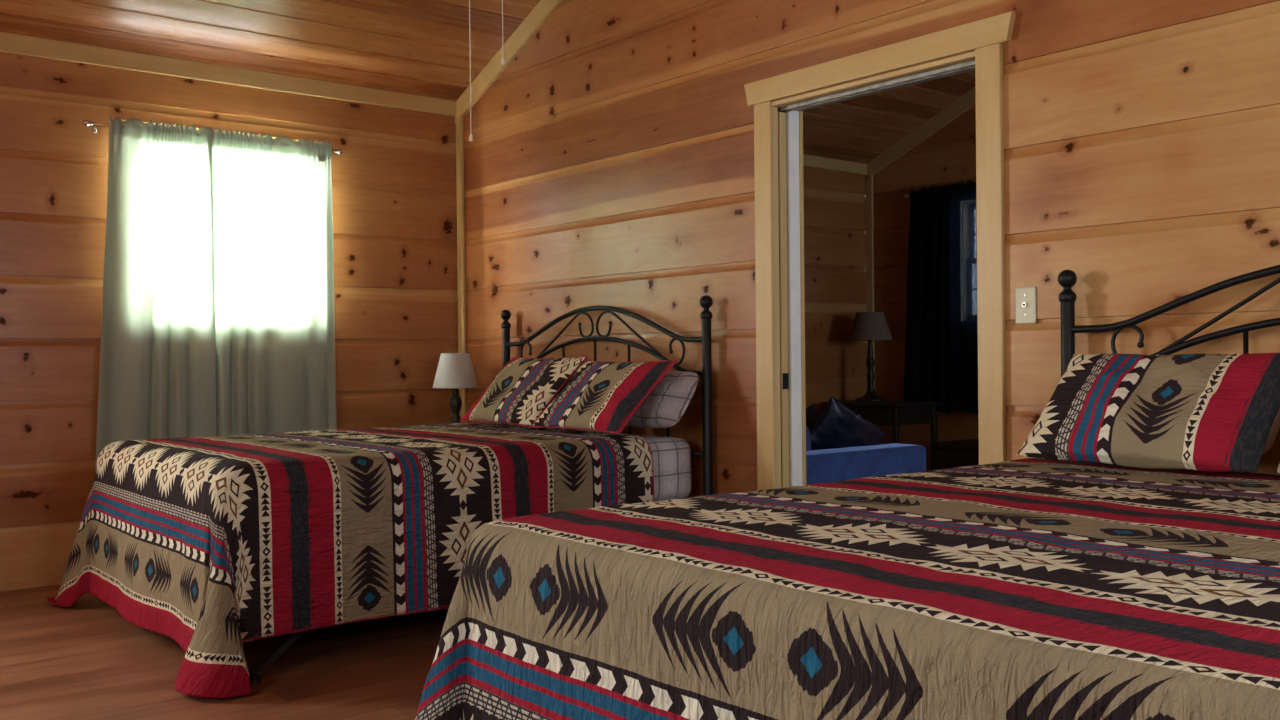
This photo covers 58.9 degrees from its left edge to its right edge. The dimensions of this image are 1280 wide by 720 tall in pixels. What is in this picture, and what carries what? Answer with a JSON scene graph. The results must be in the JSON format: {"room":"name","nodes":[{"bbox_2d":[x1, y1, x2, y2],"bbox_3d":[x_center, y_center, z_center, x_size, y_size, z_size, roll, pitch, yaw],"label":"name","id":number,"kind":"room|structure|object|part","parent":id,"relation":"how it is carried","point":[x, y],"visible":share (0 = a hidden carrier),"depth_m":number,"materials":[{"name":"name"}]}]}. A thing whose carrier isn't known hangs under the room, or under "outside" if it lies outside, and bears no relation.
{"room":"cabin bedroom","nodes":[
{"label":"cabin bedroom","id":0,"kind":"room"},
{"bbox_2d":[0,584,448,719],"bbox_3d":[0.567,1.002,3.683,8.500,0.001,6.600,-1,0,-39],"label":"floor","id":1,"kind":"structure","parent":0,"point":[84,660],"depth_m":3.77,"materials":[{"name":"laminate"}]},
{"bbox_2d":[243,295,712,684],"bbox_3d":[-0.976,0.376,4.788,2.029,1.274,1.631,-1,0,-39],"label":"frame","id":2,"kind":"object","parent":1,"relation":"on","point":[706,301],"visible":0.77,"depth_m":4.89,"materials":[{"name":"black metal"}]},
{"bbox_3d":[-1.159,0.949,3.664,0.047,0.140,0.248,0,0,40],"label":"leg","id":3,"kind":"part","parent":2,"relation":"part of","materials":[{"name":"black metal"}]},
{"bbox_3d":[-0.525,0.866,4.225,2.010,0.040,0.039,-1,0,-39],"label":"rail","id":4,"kind":"part","parent":2,"relation":"part of","materials":[{"name":"black metal"}]},
{"bbox_2d":[47,422,654,697],"bbox_3d":[-1.190,0.662,4.657,1.880,0.693,1.928,-1,0,-39],"label":"quilt","id":5,"kind":"object","parent":2,"relation":"on","point":[212,545],"visible":0.91,"depth_m":3.91,"materials":[{"name":"multicoloured fabric"}]},
{"bbox_2d":[460,356,587,426],"bbox_3d":[-0.563,0.142,5.398,0.316,0.315,0.638,-1,0,-39],"label":"pillow sham","id":6,"kind":"object","parent":5,"relation":"on","point":[523,388],"visible":0.98,"depth_m":5.30,"materials":[{"name":"multicoloured fabric"}]},
{"bbox_2d":[531,360,676,433],"bbox_3d":[-0.166,0.151,4.876,0.316,0.296,0.638,-1,0,-39],"label":"pillow sham","id":7,"kind":"object","parent":5,"relation":"on","point":[602,396],"visible":1,"depth_m":4.78,"materials":[{"name":"multicoloured fabric"}]},
{"bbox_3d":[-0.705,0.410,6.020,0.042,1.174,0.042,-1,0,-39],"label":"post","id":8,"kind":"part","parent":2,"relation":"part of","materials":[{"name":"black metal"}]},
{"bbox_3d":[-0.210,0.404,5.409,0.021,0.021,1.560,-1,0,-39],"label":"rail","id":9,"kind":"part","parent":2,"relation":"part of","materials":[{"name":"black metal"}]},
{"bbox_3d":[0.286,0.404,4.798,0.042,1.174,0.042,-1,0,-39],"label":"post","id":10,"kind":"part","parent":2,"relation":"part of","materials":[{"name":"black metal"}]},
{"bbox_3d":[-0.989,0.735,4.776,1.955,0.227,1.490,-1,0,-39],"label":"box spring","id":11,"kind":"object","parent":2,"relation":"on","visible":0},
{"bbox_2d":[508,425,691,501],"bbox_3d":[-0.992,0.474,4.775,1.962,0.272,1.512,-1,0,-39],"label":"mattress","id":12,"kind":"object","parent":11,"relation":"on","point":[671,455],"visible":0.14,"depth_m":4.72,"materials":[{"name":"white fabric"}]},
{"bbox_2d":[555,365,581,397],"bbox_3d":[-0.422,0.149,5.473,0.173,0.246,0.593,-1,0,-39],"label":"pillow","id":13,"kind":"object","parent":12,"relation":"on","point":[581,365],"visible":0.02,"depth_m":5.38,"materials":[{"name":"beige fabric"}]},
{"bbox_2d":[626,371,697,427],"bbox_3d":[0.009,0.169,4.927,0.196,0.244,0.612,-1,0,-39],"label":"pillow","id":14,"kind":"object","parent":12,"relation":"on","point":[667,403],"visible":0.53,"depth_m":4.74,"materials":[{"name":"white fabric"}]},
{"bbox_2d":[806,426,925,484],"bbox_3d":[0.407,0.595,5.794,0.945,0.802,1.883,-1,0,-39],"label":"sofa","id":15,"kind":"object","parent":1,"relation":"on","point":[848,463],"visible":0.1,"depth_m":5.09,"materials":[{"name":"blue fabric"}]},
{"bbox_2d":[806,426,810,450],"bbox_3d":[0.512,0.422,5.415,0.200,0.298,0.724,-1,0,-39],"label":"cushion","id":16,"kind":"object","parent":15,"relation":"on","point":[808,441],"depth_m":5.16,"materials":[{"name":"blue fabric"}]},
{"bbox_2d":[806,403,816,427],"bbox_3d":[0.686,0.411,5.479,0.554,0.393,0.175,-1,0,-44],"label":"throw pillow","id":17,"kind":"object","parent":15,"relation":"on","point":[810,410],"visible":0.11,"depth_m":5.53,"materials":[{"name":"black fabric"}]},
{"bbox_2d":[809,396,886,450],"bbox_3d":[0.991,0.386,5.538,0.185,0.432,0.560,0,0,42],"label":"throw pillow","id":18,"kind":"object","parent":15,"relation":"on","point":[837,426],"visible":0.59,"depth_m":5.41,"materials":[{"name":"blue fabric"}]},
{"bbox_2d":[822,400,942,470],"bbox_3d":[1.742,0.638,8.164,0.523,0.675,0.680,-1,0,-39],"label":"end table","id":19,"kind":"object","parent":1,"relation":"on","point":[895,413],"visible":0.49,"depth_m":7.93,"materials":[{"name":"black wood"}]},
{"bbox_3d":[1.560,0.390,8.018,0.012,0.105,0.538,-1,0,-39],"label":"drawer","id":20,"kind":"part","parent":19,"relation":"part of","materials":[{"name":"black wood"}]},
{"bbox_2d":[847,312,892,401],"bbox_3d":[1.681,-0.023,8.279,0.330,0.648,0.330,-1,0,-39],"label":"table lamp","id":21,"kind":"object","parent":19,"relation":"on","point":[867,326],"visible":1,"depth_m":8.19,"materials":[{"name":"brown wood"}]},
{"bbox_3d":[1.679,-0.244,8.278,0.324,0.200,0.324,-1,0,-39],"label":"lamp shade","id":22,"kind":"part","parent":21,"relation":"part of","materials":[{"name":"beige fabric"}]},
{"bbox_3d":[1.762,0.650,7.804,0.035,0.653,0.035,-1,0,-39],"label":"leg","id":23,"kind":"part","parent":19,"relation":"part of","materials":[{"name":"black wood"}]},
{"bbox_3d":[2.092,0.646,8.072,0.035,0.653,0.035,-1,0,-39],"label":"leg","id":24,"kind":"part","parent":19,"relation":"part of","materials":[{"name":"black wood"}]},
{"bbox_2d":[930,439,978,469],"bbox_3d":[2.466,0.756,7.219,0.510,0.430,1.130,-1,0,-39],"label":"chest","id":25,"kind":"object","parent":1,"relation":"on","point":[956,453],"visible":0.2,"depth_m":7.38,"materials":[{"name":"black wood"}]},
{"bbox_3d":[2.464,0.555,7.219,0.510,0.028,1.130,-1,0,-39],"label":"lid","id":26,"kind":"part","parent":25,"relation":"part of","materials":[{"name":"black wood"}]},
{"bbox_2d":[1058,265,1279,472],"bbox_3d":[1.058,0.364,2.280,2.029,1.274,1.631,-1,0,-39],"label":"frame","id":27,"kind":"object","parent":1,"relation":"on","point":[1067,279],"visible":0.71,"depth_m":3.26,"materials":[{"name":"black metal"}]},
{"bbox_2d":[415,458,1279,719],"bbox_3d":[0.845,0.644,2.109,2.046,0.705,1.912,-1,0,-39],"label":"quilt","id":28,"kind":"object","parent":27,"relation":"on","point":[1028,588],"visible":1,"depth_m":1.70,"materials":[{"name":"multicoloured fabric"}]},
{"bbox_2d":[1017,353,1279,471],"bbox_3d":[1.366,0.130,3.015,0.314,0.296,0.640,-1,0,-39],"label":"pillow sham","id":29,"kind":"object","parent":28,"relation":"on","point":[1200,412],"visible":1,"depth_m":2.92,"materials":[{"name":"multicoloured fabric"}]},
{"bbox_2d":[1273,461,1279,473],"bbox_3d":[1.791,0.126,2.490,0.315,0.296,0.640,-1,0,-39],"label":"pillow sham","id":30,"kind":"object","parent":28,"relation":"on","point":[1277,469],"visible":1,"depth_m":2.64,"materials":[{"name":"beige fabric"}]},
{"bbox_3d":[1.328,0.398,3.512,0.042,1.174,0.042,-1,0,-39],"label":"post","id":31,"kind":"part","parent":27,"relation":"part of","materials":[{"name":"black metal"}]},
{"bbox_3d":[-1.005,0.682,6.110,0.408,0.655,0.390,-1,0,-39],"label":"nightstand","id":32,"kind":"object","parent":1,"relation":"on","visible":0},
{"bbox_2d":[432,353,477,423],"bbox_3d":[-0.993,0.159,6.110,0.250,0.391,0.250,-1,0,-39],"label":"table lamp","id":33,"kind":"object","parent":32,"relation":"on","point":[455,371],"visible":0.94,"depth_m":6.04,"materials":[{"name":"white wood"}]},
{"bbox_3d":[-0.994,0.057,6.109,0.244,0.181,0.244,-1,0,-39],"label":"lamp shade","id":34,"kind":"part","parent":33,"relation":"part of","materials":[{"name":"white fabric"}]},
{"bbox_2d":[0,52,866,591],"bbox_3d":[-1.425,-0.247,6.199,8.400,2.520,0.010,-1,0,-39],"label":"wall","id":35,"kind":"structure","parent":0,"point":[394,197],"depth_m":5.65,"materials":[{"name":"brown wood"}]},
{"bbox_2d":[82,119,342,154],"bbox_3d":[-2.071,-1.087,5.599,1.264,0.052,0.074,-1,0,-39],"label":"curtain rod","id":36,"kind":"object","parent":35,"relation":"attached to","point":[86,123],"visible":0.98,"depth_m":5.25,"materials":[{"name":"silver metal"}]},
{"bbox_2d":[95,116,216,470],"bbox_3d":[-2.303,-0.250,5.385,0.560,1.772,0.049,-1,0,-39],"label":"curtain","id":37,"kind":"object","parent":36,"relation":"hanging from","point":[157,370],"visible":0.83,"depth_m":5.39,"materials":[{"name":"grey fabric"}]},
{"bbox_2d":[208,127,336,435],"bbox_3d":[-1.853,-0.255,5.747,0.651,1.772,0.049,-1,0,-39],"label":"curtain","id":38,"kind":"object","parent":36,"relation":"hanging from","point":[275,317],"visible":0.81,"depth_m":5.75,"materials":[{"name":"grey fabric"}]},
{"bbox_2d":[121,119,329,144],"bbox_3d":[-2.076,-0.653,5.721,1.035,0.977,0.156,-1,0,-39],"label":"window","id":39,"kind":"structure","parent":35,"relation":"in","point":[121,119],"depth_m":5.64,"materials":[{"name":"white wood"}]},
{"bbox_2d":[0,32,455,115],"bbox_3d":[-2.864,-1.413,5.019,4.700,0.084,0.020,-1,0,-39],"label":"trim","id":40,"kind":"structure","parent":35,"relation":"attached to","point":[9,43],"depth_m":5.61,"materials":[{"name":"brown wood"}]},
{"bbox_2d":[803,154,866,174],"bbox_3d":[0.417,-1.454,7.680,3.450,0.084,0.020,-1,0,-39],"label":"trim","id":41,"kind":"structure","parent":35,"relation":"attached to","point":[808,160],"depth_m":8.51,"materials":[{"name":"brown wood"}]},
{"bbox_2d":[0,0,974,163],"bbox_3d":[0.536,-2.144,3.672,8.500,1.331,6.400,-1,0,-39],"label":"ceiling","id":42,"kind":"structure","parent":0,"point":[413,47],"depth_m":5.71,"materials":[{"name":"brown wood"}]},
{"bbox_2d":[469,0,472,140],"bbox_3d":[-0.474,-1.663,3.109,0.032,2.126,0.032,-1,0,-39],"label":"pull cord","id":43,"kind":"object","parent":42,"relation":"hanging from","point":[470,135],"visible":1,"depth_m":3.11,"materials":[{"name":"white fabric"}]},
{"bbox_3d":[-0.474,-1.667,3.109,0.002,2.098,0.002,-1,0,-17],"label":"cord","id":44,"kind":"part","parent":43,"relation":"part of","materials":[{"name":"white fabric"}]},
{"bbox_2d":[501,0,504,64],"bbox_3d":[-0.393,-1.777,3.175,0.032,1.901,0.032,-1,0,-39],"label":"pull cord","id":45,"kind":"object","parent":42,"relation":"hanging from","point":[503,59],"visible":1,"depth_m":3.18,"materials":[{"name":"white fabric"}]},
{"bbox_3d":[-0.393,-1.781,3.175,0.003,1.873,0.003,-1,0,-39],"label":"cord","id":46,"kind":"part","parent":45,"relation":"part of","materials":[{"name":"white fabric"}]},
{"bbox_2d":[464,0,1279,497],"bbox_3d":[1.033,-0.925,4.070,0.150,3.841,6.400,-1,0,-39],"label":"wall","id":47,"kind":"structure","parent":0,"point":[610,162],"depth_m":4.51,"materials":[{"name":"brown wood"}]},
{"bbox_2d":[456,115,466,419],"bbox_3d":[-1.016,-0.192,6.470,0.024,2.400,0.060,-1,0,-39],"label":"trim","id":48,"kind":"structure","parent":47,"relation":"attached to","point":[459,119],"depth_m":6.45,"materials":[{"name":"brown wood"}]},
{"bbox_2d":[455,0,563,123],"bbox_3d":[-0.052,-2.084,5.255,0.020,1.449,3.200,-1,0,-39],"label":"trim","id":49,"kind":"structure","parent":47,"relation":"attached to","point":[544,9],"depth_m":6.06,"materials":[{"name":"brown wood"}]},
{"bbox_2d":[744,11,1015,489],"bbox_3d":[0.667,-0.067,4.535,0.202,2.129,2.001,-1,0,-39],"label":"door frame","id":50,"kind":"structure","parent":47,"relation":"in","point":[779,201],"depth_m":4.44,"materials":[{"name":"brown wood"}]},
{"bbox_3d":[0.510,-0.020,4.593,0.022,2.039,0.095,-1,0,-39],"label":"casing","id":51,"kind":"part","parent":50,"relation":"part of","materials":[{"name":"brown wood"}]},
{"bbox_3d":[0.308,-0.009,4.955,0.041,1.993,0.894,-1,0,-39],"label":"panel","id":52,"kind":"part","parent":50,"relation":"part of","materials":[{"name":"brown wood"}]},
{"bbox_3d":[0.643,-0.022,4.701,0.022,2.039,0.095,-1,0,-39],"label":"casing","id":53,"kind":"part","parent":50,"relation":"part of","materials":[{"name":"brown wood"}]},
{"bbox_3d":[0.828,-1.087,4.181,0.026,0.090,1.241,-1,0,-39],"label":"header casing","id":54,"kind":"part","parent":50,"relation":"part of","materials":[{"name":"brown wood"}]},
{"bbox_3d":[1.171,-0.024,3.778,0.022,2.039,0.096,-1,0,-39],"label":"casing","id":55,"kind":"part","parent":50,"relation":"part of","materials":[{"name":"brown wood"}]},
{"bbox_2d":[1015,287,1035,323],"bbox_3d":[1.250,-0.177,3.683,0.015,0.118,0.074,-1,0,-39],"label":"wall plate","id":56,"kind":"object","parent":47,"relation":"attached to","point":[1025,296],"visible":1,"depth_m":3.68,"materials":[{"name":"beige plastic"}]},
{"bbox_2d":[873,105,978,469],"bbox_3d":[3.775,-0.960,6.293,0.010,3.841,6.400,-1,0,-39],"label":"wall","id":57,"kind":"structure","parent":0,"point":[948,156],"depth_m":8.51,"materials":[{"name":"brown wood"}]},
{"bbox_2d":[865,175,874,389],"bbox_3d":[1.777,-0.227,8.744,0.020,2.400,0.070,-1,0,-39],"label":"trim","id":58,"kind":"structure","parent":57,"relation":"attached to","point":[869,180],"depth_m":8.73,"materials":[{"name":"brown wood"}]},
{"bbox_2d":[865,87,975,177],"bbox_3d":[2.744,-2.119,7.523,0.020,1.449,3.200,-1,0,-39],"label":"trim","id":59,"kind":"structure","parent":57,"relation":"attached to","point":[965,102],"depth_m":8.34,"materials":[{"name":"brown wood"}]},
{"bbox_3d":[1.026,0.457,2.254,2.002,0.281,1.512,-1,0,-39],"label":"mattress","id":60,"kind":"object","parent":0,"visible":0},
{"bbox_2d":[1262,408,1279,454],"bbox_3d":[1.446,0.168,3.164,0.176,0.200,0.631,-1,0,-39],"label":"pillow","id":61,"kind":"object","parent":60,"relation":"on","point":[1273,433],"visible":0.04,"depth_m":2.91,"materials":[{"name":"brown fabric"}]},
{"bbox_3d":[2.486,-1.207,7.775,0.081,0.052,1.622,-1,0,-39],"label":"curtain rod","id":62,"kind":"object","parent":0,"visible":0},
{"bbox_2d":[903,181,977,413],"bbox_3d":[2.178,-0.436,8.130,0.049,1.638,0.710,-1,0,-39],"label":"curtain","id":63,"kind":"object","parent":62,"relation":"hanging from","point":[941,336],"visible":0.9,"depth_m":8.13,"materials":[{"name":"black fabric"}]}
]}

